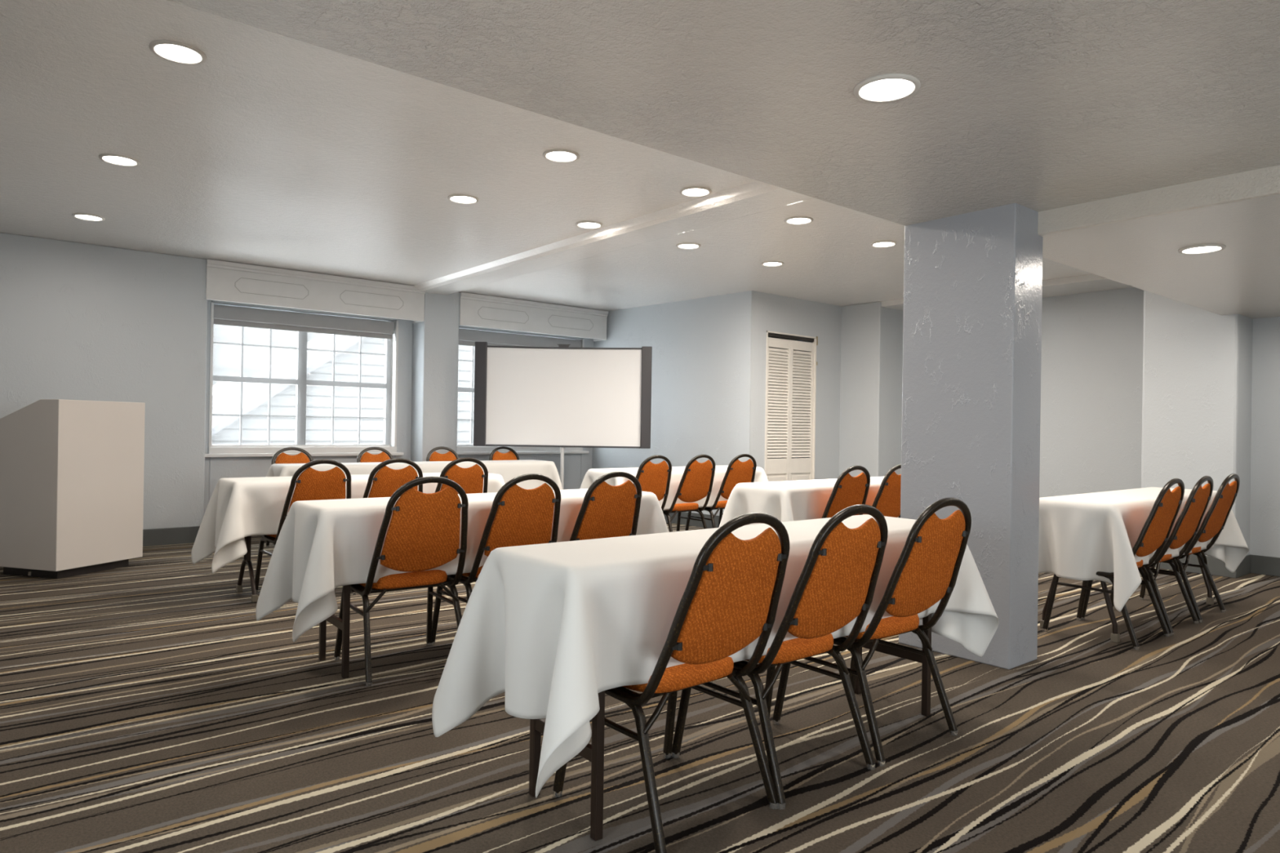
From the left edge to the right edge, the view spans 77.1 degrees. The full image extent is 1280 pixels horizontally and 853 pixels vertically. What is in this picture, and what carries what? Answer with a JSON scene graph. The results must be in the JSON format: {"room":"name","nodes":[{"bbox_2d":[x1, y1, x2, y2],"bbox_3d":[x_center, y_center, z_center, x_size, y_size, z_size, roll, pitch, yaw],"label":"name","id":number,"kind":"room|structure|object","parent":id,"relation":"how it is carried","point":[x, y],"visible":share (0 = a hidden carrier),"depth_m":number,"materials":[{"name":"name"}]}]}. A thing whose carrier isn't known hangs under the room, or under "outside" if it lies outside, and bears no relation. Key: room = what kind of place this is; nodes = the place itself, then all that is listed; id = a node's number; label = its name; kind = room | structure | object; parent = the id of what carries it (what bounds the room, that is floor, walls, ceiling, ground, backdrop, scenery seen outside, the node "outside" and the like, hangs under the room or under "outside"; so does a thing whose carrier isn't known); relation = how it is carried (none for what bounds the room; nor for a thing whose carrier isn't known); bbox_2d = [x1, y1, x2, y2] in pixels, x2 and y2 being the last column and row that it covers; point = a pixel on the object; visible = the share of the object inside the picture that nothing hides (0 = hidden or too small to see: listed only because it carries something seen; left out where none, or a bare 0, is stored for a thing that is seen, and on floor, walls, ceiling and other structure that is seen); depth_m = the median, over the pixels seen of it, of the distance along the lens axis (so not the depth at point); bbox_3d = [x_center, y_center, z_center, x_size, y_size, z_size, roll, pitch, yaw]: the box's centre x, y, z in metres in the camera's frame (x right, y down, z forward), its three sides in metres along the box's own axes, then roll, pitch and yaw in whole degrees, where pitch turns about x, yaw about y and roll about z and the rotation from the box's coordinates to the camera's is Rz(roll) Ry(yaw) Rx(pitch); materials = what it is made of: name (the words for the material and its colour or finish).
{"room":"conference room","nodes":[
{"label":"conference room","id":0,"kind":"room"},
{"bbox_2d":[0,232,594,529],"bbox_3d":[-3.493,-0.227,8.092,7.480,2.588,0.560,1,0,-39],"label":"wall","id":1,"kind":"structure","parent":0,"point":[78,321],"depth_m":7.10,"materials":[{"name":"paint"}]},
{"bbox_2d":[142,526,199,546],"bbox_3d":[-5.066,0.965,6.454,2.800,0.150,0.014,1,0,-39],"label":"baseboard","id":2,"kind":"structure","parent":1,"relation":"attached to","point":[175,535],"depth_m":7.16,"materials":[{"name":"grey rubber"}]},
{"bbox_2d":[211,304,393,447],"bbox_3d":[-3.401,-0.467,8.221,1.778,1.372,0.085,1,0,-39],"label":"roller shade","id":3,"kind":"object","parent":1,"relation":"attached to","point":[228,315],"visible":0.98,"depth_m":8.14,"materials":[{"name":"white fabric"}]},
{"bbox_2d":[204,302,404,457],"bbox_3d":[-3.393,-0.432,8.234,1.960,1.467,0.225,1,0,-39],"label":"window","id":4,"kind":"structure","parent":1,"relation":"attached to","point":[391,346],"depth_m":8.25,"materials":[{"name":"white plastic"}]},
{"bbox_2d":[205,258,425,323],"bbox_3d":[-3.222,-1.329,8.100,2.110,0.362,0.316,1,0,-39],"label":"valance","id":5,"kind":"object","parent":1,"relation":"attached to","point":[225,281],"depth_m":7.91,"materials":[{"name":"white paint"}]},
{"bbox_2d":[457,328,581,446],"bbox_3d":[-1.468,-0.434,9.810,1.763,1.372,0.085,1,0,-39],"label":"roller shade","id":6,"kind":"object","parent":1,"relation":"attached to","point":[468,337],"visible":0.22,"depth_m":9.65,"materials":[{"name":"white fabric"}]},
{"bbox_2d":[457,328,588,454],"bbox_3d":[-1.466,-0.400,9.819,1.940,1.467,0.225,1,0,-39],"label":"window","id":7,"kind":"structure","parent":1,"relation":"attached to","point":[460,450],"depth_m":9.50,"materials":[{"name":"white plastic"}]},
{"bbox_2d":[459,292,608,341],"bbox_3d":[-1.293,-1.297,9.686,2.045,0.362,0.316,1,0,-39],"label":"valance","id":8,"kind":"object","parent":1,"relation":"attached to","point":[477,310],"depth_m":9.51,"materials":[{"name":"white paint"}]},
{"bbox_2d":[0,0,1093,311],"bbox_3d":[-0.788,-1.560,6.264,9.300,0.150,6.800,1,0,-39],"label":"ceiling","id":9,"kind":"structure","parent":0,"point":[273,150],"depth_m":4.84,"materials":[{"name":"paint"}]},
{"bbox_2d":[71,213,105,221],"bbox_3d":[-4.031,-1.532,5.876,0.202,0.013,0.202,1,0,-39],"label":"recessed light","id":10,"kind":"object","parent":9,"relation":"in","point":[85,216],"visible":1,"depth_m":5.87,"materials":[{"name":"white"}]},
{"bbox_2d":[98,153,140,166],"bbox_3d":[-2.964,-1.519,4.578,0.202,0.013,0.202,1,0,-39],"label":"recessed light","id":11,"kind":"object","parent":9,"relation":"in","point":[116,159],"visible":1,"depth_m":4.57,"materials":[{"name":"white"}]},
{"bbox_2d":[148,40,206,64],"bbox_3d":[-1.858,-1.506,3.235,0.202,0.013,0.202,1,0,-39],"label":"recessed light","id":12,"kind":"object","parent":9,"relation":"in","point":[175,51],"visible":1,"depth_m":3.23,"materials":[{"name":"white"}]},
{"bbox_2d":[447,194,479,204],"bbox_3d":[-1.157,-1.490,5.262,0.202,0.013,0.202,1,0,-39],"label":"recessed light","id":13,"kind":"object","parent":9,"relation":"in","point":[458,198],"visible":1,"depth_m":5.26,"materials":[{"name":"white"}]},
{"bbox_2d":[542,148,579,162],"bbox_3d":[-0.431,-1.481,4.396,0.202,0.013,0.202,1,0,-39],"label":"recessed light","id":14,"kind":"object","parent":9,"relation":"in","point":[557,155],"visible":1,"depth_m":4.39,"materials":[{"name":"white"}]},
{"bbox_2d":[575,221,603,228],"bbox_3d":[-0.372,-1.477,5.882,0.202,0.013,0.202,1,0,-39],"label":"recessed light","id":15,"kind":"object","parent":9,"relation":"in","point":[584,224],"visible":1,"depth_m":5.88,"materials":[{"name":"white"}]},
{"bbox_2d":[414,180,814,294],"bbox_3d":[-0.381,-1.462,6.418,0.438,0.073,6.020,1,0,-39],"label":"ceiling beam","id":16,"kind":"structure","parent":9,"relation":"attached to","point":[755,197],"depth_m":5.95,"materials":[{"name":"paint"}]},
{"bbox_2d":[675,242,701,248],"bbox_3d":[0.393,-1.464,6.511,0.202,0.013,0.202,1,0,-39],"label":"recessed light","id":17,"kind":"object","parent":9,"relation":"in","point":[686,245],"visible":1,"depth_m":6.51,"materials":[{"name":"white"}]},
{"bbox_2d":[679,186,711,196],"bbox_3d":[0.347,-1.468,5.023,0.202,0.013,0.202,1,0,-39],"label":"recessed light","id":18,"kind":"object","parent":9,"relation":"in","point":[694,191],"visible":1,"depth_m":5.02,"materials":[{"name":"white"}]},
{"bbox_2d":[760,261,783,266],"bbox_3d":[1.180,-1.451,7.159,0.202,0.013,0.202,1,0,-39],"label":"recessed light","id":19,"kind":"object","parent":9,"relation":"in","point":[771,264],"visible":1,"depth_m":7.16,"materials":[{"name":"white"}]},
{"bbox_2d":[784,216,813,224],"bbox_3d":[1.121,-1.455,5.673,0.202,0.013,0.202,1,0,-39],"label":"recessed light","id":20,"kind":"object","parent":9,"relation":"in","point":[795,220],"visible":1,"depth_m":5.67,"materials":[{"name":"white"}]},
{"bbox_2d":[870,240,897,247],"bbox_3d":[1.925,-1.442,6.347,0.202,0.013,0.202,1,0,-39],"label":"recessed light","id":21,"kind":"object","parent":9,"relation":"in","point":[881,243],"visible":1,"depth_m":6.34,"materials":[{"name":"white"}]},
{"bbox_2d":[0,523,1279,852],"bbox_3d":[0.887,1.165,4.723,10.000,0.080,11.350,1,0,-39],"label":"floor","id":22,"kind":"structure","parent":0,"point":[146,705],"depth_m":2.82,"materials":[{"name":"carpet"}]},
{"bbox_2d":[0,399,145,578],"bbox_3d":[-4.185,0.432,5.906,0.620,1.240,0.677,1,0,16],"label":"podium","id":23,"kind":"object","parent":22,"relation":"on","point":[72,471],"visible":1,"depth_m":5.63,"materials":[{"name":"beige laminate"}]},
{"bbox_2d":[235,535,257,602],"bbox_3d":[-1.873,0.722,5.575,1.770,0.727,0.406,1,0,-39],"label":"folding table","id":24,"kind":"object","parent":22,"relation":"on","point":[246,560],"visible":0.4,"depth_m":5.04,"materials":[{"name":"black metal"}]},
{"bbox_2d":[191,472,505,573],"bbox_3d":[-1.896,0.618,5.554,2.028,0.550,0.704,1,0,-39],"label":"tablecloth","id":25,"kind":"object","parent":24,"relation":"on","point":[237,508],"visible":0.37,"depth_m":4.94,"materials":[{"name":"white fabric"}]},
{"bbox_2d":[266,447,313,546],"bbox_3d":[-3.015,0.631,7.147,0.474,0.882,0.602,1,0,-39],"label":"banquet chair","id":26,"kind":"object","parent":22,"relation":"on","point":[300,458],"visible":0.27,"depth_m":7.33,"materials":[{"name":"orange fabric"}]},
{"bbox_2d":[254,459,353,595],"bbox_3d":[-2.140,0.640,5.160,0.474,0.882,0.602,1,0,-41],"label":"banquet chair","id":27,"kind":"object","parent":22,"relation":"on","point":[311,484],"visible":0.41,"depth_m":4.97,"materials":[{"name":"orange fabric"}]},
{"bbox_2d":[318,584,350,678],"bbox_3d":[-0.762,0.735,4.107,1.770,0.727,0.397,1,0,-38],"label":"folding table","id":28,"kind":"object","parent":22,"relation":"on","point":[344,624],"visible":0.16,"depth_m":3.48,"materials":[{"name":"black metal"}]},
{"bbox_2d":[256,488,668,642],"bbox_3d":[-0.784,0.631,4.094,2.032,0.551,0.711,1,0,-38],"label":"tablecloth","id":29,"kind":"object","parent":28,"relation":"on","point":[322,546],"visible":0.4,"depth_m":3.50,"materials":[{"name":"white fabric"}]},
{"bbox_2d":[356,446,393,462],"bbox_3d":[-2.421,0.642,7.636,0.474,0.882,0.602,1,0,-39],"label":"banquet chair","id":30,"kind":"object","parent":22,"relation":"on","point":[366,457],"visible":0.24,"depth_m":7.82,"materials":[{"name":"orange fabric"}]},
{"bbox_2d":[355,457,422,595],"bbox_3d":[-1.762,0.646,5.471,0.474,0.882,0.602,1,0,-38],"label":"banquet chair","id":31,"kind":"object","parent":22,"relation":"on","point":[386,481],"visible":0.32,"depth_m":5.24,"materials":[{"name":"orange fabric"}]},
{"bbox_2d":[333,475,468,686],"bbox_3d":[-1.069,0.652,3.671,0.474,0.882,0.602,1,0,-36],"label":"banquet chair","id":32,"kind":"object","parent":22,"relation":"on","point":[423,534],"visible":0.93,"depth_m":3.50,"materials":[{"name":"orange fabric"}]},
{"bbox_2d":[426,446,459,461],"bbox_3d":[-1.872,0.651,8.087,0.474,0.882,0.602,1,0,-39],"label":"banquet chair","id":33,"kind":"object","parent":22,"relation":"on","point":[451,455],"visible":0.22,"depth_m":8.27,"materials":[{"name":"orange fabric"}]},
{"bbox_2d":[434,457,488,493],"bbox_3d":[-1.386,0.652,5.781,0.474,0.882,0.602,1,0,-39],"label":"banquet chair","id":34,"kind":"object","parent":22,"relation":"on","point":[470,479],"visible":0.27,"depth_m":5.59,"materials":[{"name":"orange fabric"}]},
{"bbox_2d":[431,473,560,644],"bbox_3d":[-0.693,0.658,3.969,0.474,0.882,0.602,1,0,-39],"label":"banquet chair","id":35,"kind":"object","parent":22,"relation":"on","point":[518,516],"visible":0.53,"depth_m":3.78,"materials":[{"name":"orange fabric"}]},
{"bbox_2d":[488,446,519,460],"bbox_3d":[-1.316,0.660,8.544,0.474,0.882,0.602,1,0,-39],"label":"banquet chair","id":36,"kind":"object","parent":22,"relation":"on","point":[512,455],"visible":0.3,"depth_m":8.73,"materials":[{"name":"orange fabric"}]},
{"bbox_2d":[473,342,652,489],"bbox_3d":[-0.840,0.104,8.805,1.910,2.010,0.580,1,0,0],"label":"projection screen","id":37,"kind":"object","parent":22,"relation":"on","point":[542,397],"visible":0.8,"depth_m":8.69,"materials":[{"name":"white fabric"}]},
{"bbox_2d":[569,471,641,541],"bbox_3d":[-0.304,0.665,4.278,0.474,0.882,0.602,1,0,-40],"label":"banquet chair","id":38,"kind":"object","parent":22,"relation":"on","point":[606,510],"visible":0.32,"depth_m":4.08,"materials":[{"name":"orange fabric"}]},
{"bbox_2d":[633,454,671,511],"bbox_3d":[-0.041,0.675,6.900,0.474,0.882,0.602,1,0,-39],"label":"banquet chair","id":39,"kind":"object","parent":22,"relation":"on","point":[655,478],"visible":0.41,"depth_m":6.73,"materials":[{"name":"orange fabric"}]},
{"bbox_2d":[552,512,790,852],"bbox_3d":[0.106,0.666,2.345,0.474,0.882,0.602,1,0,-41],"label":"banquet chair","id":40,"kind":"object","parent":22,"relation":"on","point":[730,599],"visible":0.86,"depth_m":2.18,"materials":[{"name":"orange fabric"}]},
{"bbox_2d":[662,454,715,532],"bbox_3d":[0.358,0.682,7.228,0.474,0.882,0.602,1,0,-40],"label":"banquet chair","id":41,"kind":"object","parent":22,"relation":"on","point":[696,482],"visible":0.77,"depth_m":7.07,"materials":[{"name":"orange fabric"}]},
{"bbox_2d":[684,453,756,530],"bbox_3d":[0.772,0.689,7.569,0.474,0.882,0.602,1,0,-38],"label":"banquet chair","id":42,"kind":"object","parent":22,"relation":"on","point":[737,472],"visible":0.48,"depth_m":7.37,"materials":[{"name":"orange fabric"}]},
{"bbox_2d":[528,613,931,840],"bbox_3d":[0.401,0.749,2.772,1.770,0.727,0.397,1,0,-38],"label":"folding table","id":43,"kind":"object","parent":22,"relation":"on","point":[594,753],"visible":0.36,"depth_m":2.35,"materials":[{"name":"black metal"}]},
{"bbox_2d":[431,514,999,798],"bbox_3d":[0.398,0.645,2.773,2.092,0.550,0.711,1,0,-38],"label":"tablecloth","id":44,"kind":"object","parent":43,"relation":"on","point":[552,628],"visible":0.5,"depth_m":2.20,"materials":[{"name":"white fabric"}]},
{"bbox_2d":[671,504,888,809],"bbox_3d":[0.470,0.672,2.634,0.474,0.882,0.602,1,0,-39],"label":"banquet chair","id":45,"kind":"object","parent":22,"relation":"on","point":[835,586],"visible":0.84,"depth_m":2.47,"materials":[{"name":"orange fabric"}]},
{"bbox_2d":[821,465,870,518],"bbox_3d":[1.214,0.690,5.421,0.474,0.882,0.602,1,0,-39],"label":"banquet chair","id":46,"kind":"object","parent":22,"relation":"on","point":[848,491],"visible":0.37,"depth_m":5.20,"materials":[{"name":"orange fabric"}]},
{"bbox_2d":[772,497,971,766],"bbox_3d":[0.860,0.679,2.944,0.474,0.882,0.602,1,0,-38],"label":"banquet chair","id":47,"kind":"object","parent":22,"relation":"on","point":[925,573],"visible":0.77,"depth_m":2.77,"materials":[{"name":"orange fabric"}]},
{"bbox_2d":[871,464,901,518],"bbox_3d":[1.605,0.697,5.743,0.474,0.882,0.602,1,0,-40],"label":"banquet chair","id":48,"kind":"object","parent":22,"relation":"on","point":[887,500],"visible":0.22,"depth_m":5.52,"materials":[{"name":"orange fabric"}]},
{"bbox_2d":[1042,478,1184,650],"bbox_3d":[2.615,0.709,4.426,0.474,0.882,0.602,1,0,-39],"label":"banquet chair","id":49,"kind":"object","parent":22,"relation":"on","point":[1156,531],"visible":0.65,"depth_m":4.28,"materials":[{"name":"brown metal"}]},
{"bbox_2d":[1040,555,1213,643],"bbox_3d":[3.026,0.794,4.924,1.770,0.727,0.406,1,0,-39],"label":"folding table","id":50,"kind":"object","parent":22,"relation":"on","point":[1115,637],"visible":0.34,"depth_m":4.33,"materials":[{"name":"black metal"}]},
{"bbox_2d":[1038,487,1248,611],"bbox_3d":[3.055,0.691,4.947,2.032,0.551,0.732,1,0,-39],"label":"tablecloth","id":51,"kind":"object","parent":50,"relation":"on","point":[1082,535],"visible":0.59,"depth_m":4.33,"materials":[{"name":"white fabric"}]},
{"bbox_2d":[1081,475,1213,635],"bbox_3d":[2.990,0.715,4.735,0.474,0.882,0.602,1,0,-40],"label":"banquet chair","id":52,"kind":"object","parent":22,"relation":"on","point":[1187,525],"visible":0.6,"depth_m":4.56,"materials":[{"name":"brown metal"}]},
{"bbox_2d":[1113,473,1239,622],"bbox_3d":[3.379,0.722,5.055,0.474,0.882,0.602,1,0,-39],"label":"banquet chair","id":53,"kind":"object","parent":22,"relation":"on","point":[1214,522],"visible":0.64,"depth_m":4.87,"materials":[{"name":"brown metal"}]},
{"bbox_2d":[591,290,751,515],"bbox_3d":[0.255,-0.167,9.674,0.320,2.588,2.878,1,0,-39],"label":"wall","id":54,"kind":"structure","parent":0,"point":[701,360],"depth_m":9.17,"materials":[{"name":"paint"}]},
{"bbox_2d":[663,511,719,528],"bbox_3d":[0.323,1.053,9.442,0.038,0.150,2.450,1,0,-43],"label":"baseboard","id":55,"kind":"structure","parent":54,"relation":"attached to","point":[683,521],"depth_m":9.11,"materials":[{"name":"grey rubber"}]},
{"bbox_2d":[168,0,1279,226],"bbox_3d":[1.118,-1.315,0.754,5.250,0.510,4.965,1,0,-39],"label":"ceiling","id":56,"kind":"structure","parent":0,"point":[1037,105],"depth_m":2.45,"materials":[{"name":"paint"}]},
{"bbox_2d":[853,73,920,102],"bbox_3d":[0.772,-1.058,2.515,0.202,0.013,0.202,1,0,-39],"label":"recessed light","id":57,"kind":"object","parent":56,"relation":"in","point":[890,87],"visible":1,"depth_m":2.51,"materials":[{"name":"white"}]},
{"bbox_2d":[749,290,841,479],"bbox_3d":[1.542,-0.148,9.340,1.555,2.588,0.730,1,0,-39],"label":"wall","id":58,"kind":"structure","parent":0,"point":[770,312],"depth_m":9.24,"materials":[{"name":"paint"}]},
{"bbox_2d":[764,330,817,481],"bbox_3d":[1.680,0.052,9.004,0.864,2.190,0.058,1,0,-39],"label":"door","id":59,"kind":"structure","parent":58,"relation":"in","point":[790,380],"depth_m":9.00,"materials":[{"name":"white paint"}]},
{"bbox_2d":[796,301,903,476],"bbox_3d":[2.602,-0.131,9.866,0.750,2.588,1.265,1,0,-39],"label":"wall","id":60,"kind":"structure","parent":0,"point":[871,373],"depth_m":9.31,"materials":[{"name":"paint"}]},
{"bbox_2d":[898,203,1043,669],"bbox_3d":[1.663,-0.015,4.064,0.290,2.300,0.585,1,0,-39],"label":"wall pillar","id":61,"kind":"structure","parent":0,"point":[973,281],"depth_m":3.88,"materials":[{"name":"paint"}]},
{"bbox_2d":[880,274,1133,311],"bbox_3d":[4.121,-1.427,8.140,0.830,0.160,3.360,1,0,-39],"label":"ceiling","id":62,"kind":"structure","parent":0,"point":[1089,282],"depth_m":7.74,"materials":[{"name":"white paint"}]},
{"bbox_2d":[1039,287,1143,497],"bbox_3d":[4.377,-0.108,8.299,0.200,2.588,3.460,1,0,-39],"label":"wall","id":63,"kind":"structure","parent":0,"point":[1091,362],"depth_m":8.00,"materials":[{"name":"paint"}]},
{"bbox_2d":[1037,164,1279,319],"bbox_3d":[5.091,-1.192,3.793,4.750,0.622,4.610,1,0,-39],"label":"ceiling","id":64,"kind":"structure","parent":0,"point":[1135,239],"depth_m":3.95,"materials":[{"name":"paint"}]},
{"bbox_2d":[1177,244,1226,253],"bbox_3d":[2.880,-0.911,4.121,0.202,0.013,0.202,1,0,-39],"label":"recessed light","id":65,"kind":"object","parent":64,"relation":"in","point":[1205,248],"visible":1,"depth_m":4.11,"materials":[{"name":"white"}]},
{"bbox_2d":[1141,290,1252,555],"bbox_3d":[4.864,-0.105,6.880,1.050,2.588,0.670,1,0,-39],"label":"wall","id":66,"kind":"structure","parent":0,"point":[1197,362],"depth_m":6.51,"materials":[{"name":"paint"}]},
{"bbox_2d":[1154,554,1235,577],"bbox_3d":[4.439,1.107,6.537,0.014,0.150,0.680,1,0,-39],"label":"baseboard","id":67,"kind":"structure","parent":66,"relation":"attached to","point":[1216,566],"depth_m":6.40,"materials":[{"name":"grey rubber"}]},
{"bbox_2d":[1235,554,1250,577],"bbox_3d":[4.799,1.112,6.399,0.390,0.150,0.014,1,0,-39],"label":"baseboard","id":68,"kind":"structure","parent":66,"relation":"attached to","point":[1244,567],"depth_m":6.41,"materials":[{"name":"grey rubber"}]},
{"bbox_2d":[1249,316,1279,557],"bbox_3d":[6.476,-0.086,4.872,0.210,2.588,4.500,1,0,-39],"label":"wall","id":69,"kind":"structure","parent":0,"point":[1264,508],"depth_m":6.46,"materials":[{"name":"paint"}]},
{"bbox_2d":[1249,554,1279,577],"bbox_3d":[6.345,1.132,4.834,0.014,0.150,4.390,1,0,-39],"label":"baseboard","id":70,"kind":"structure","parent":69,"relation":"attached to","point":[1261,565],"depth_m":6.44,"materials":[{"name":"grey rubber"}]},
{"label":"outside","id":71,"kind":"structure","parent":0,"visible":0},
{"bbox_2d":[212,382,235,400],"bbox_3d":[-8.774,1.035,16.878,0.760,3.950,1.200,1,0,-39],"label":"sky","id":72,"kind":"structure","parent":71,"point":[220,388],"depth_m":16.39,"materials":[{"name":"white paint"}]},
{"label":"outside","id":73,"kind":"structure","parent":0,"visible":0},
{"bbox_2d":[211,333,475,444],"bbox_3d":[-4.140,-0.470,17.242,11.500,7.100,3.500,1,0,-39],"label":"house","id":74,"kind":"structure","parent":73,"point":[225,429],"depth_m":14.38,"materials":[{"name":"white"}]},
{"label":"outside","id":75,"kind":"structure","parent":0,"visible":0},
{"bbox_2d":[213,324,321,386],"bbox_3d":[-7.177,-0.238,28.407,21.800,8.600,5.800,1,0,-39],"label":"sky","id":76,"kind":"structure","parent":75,"point":[226,357],"depth_m":22.16,"materials":[{"name":"grey"}]},
{"bbox_3d":[1.469,0.773,5.825,1.770,0.727,0.397,1,0,-39],"label":"folding table","id":77,"kind":"object","parent":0,"visible":0},
{"bbox_2d":[718,476,898,528],"bbox_3d":[1.470,0.663,5.833,1.984,0.538,0.725,1,0,-39],"label":"tablecloth","id":78,"kind":"object","parent":77,"relation":"on","point":[799,500],"visible":0.4,"depth_m":5.26,"materials":[{"name":"white fabric"}]},
{"bbox_3d":[0.368,0.760,7.432,1.770,0.727,0.397,1,0,-39],"label":"folding table","id":79,"kind":"object","parent":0,"visible":0},
{"bbox_2d":[580,465,768,510],"bbox_3d":[0.359,0.652,7.430,1.976,0.542,0.716,1,0,-39],"label":"tablecloth","id":80,"kind":"object","parent":79,"relation":"on","point":[592,475],"visible":0.22,"depth_m":7.09,"materials":[{"name":"white fabric"}]},
{"bbox_3d":[-2.072,0.724,7.730,2.620,0.727,0.397,1,0,-39],"label":"folding table","id":81,"kind":"object","parent":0,"visible":0},
{"bbox_2d":[266,459,562,489],"bbox_3d":[-2.093,0.607,7.722,2.932,0.523,0.745,1,0,-39],"label":"tablecloth","id":82,"kind":"object","parent":81,"relation":"on","point":[508,470],"visible":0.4,"depth_m":7.92,"materials":[{"name":"white fabric"}]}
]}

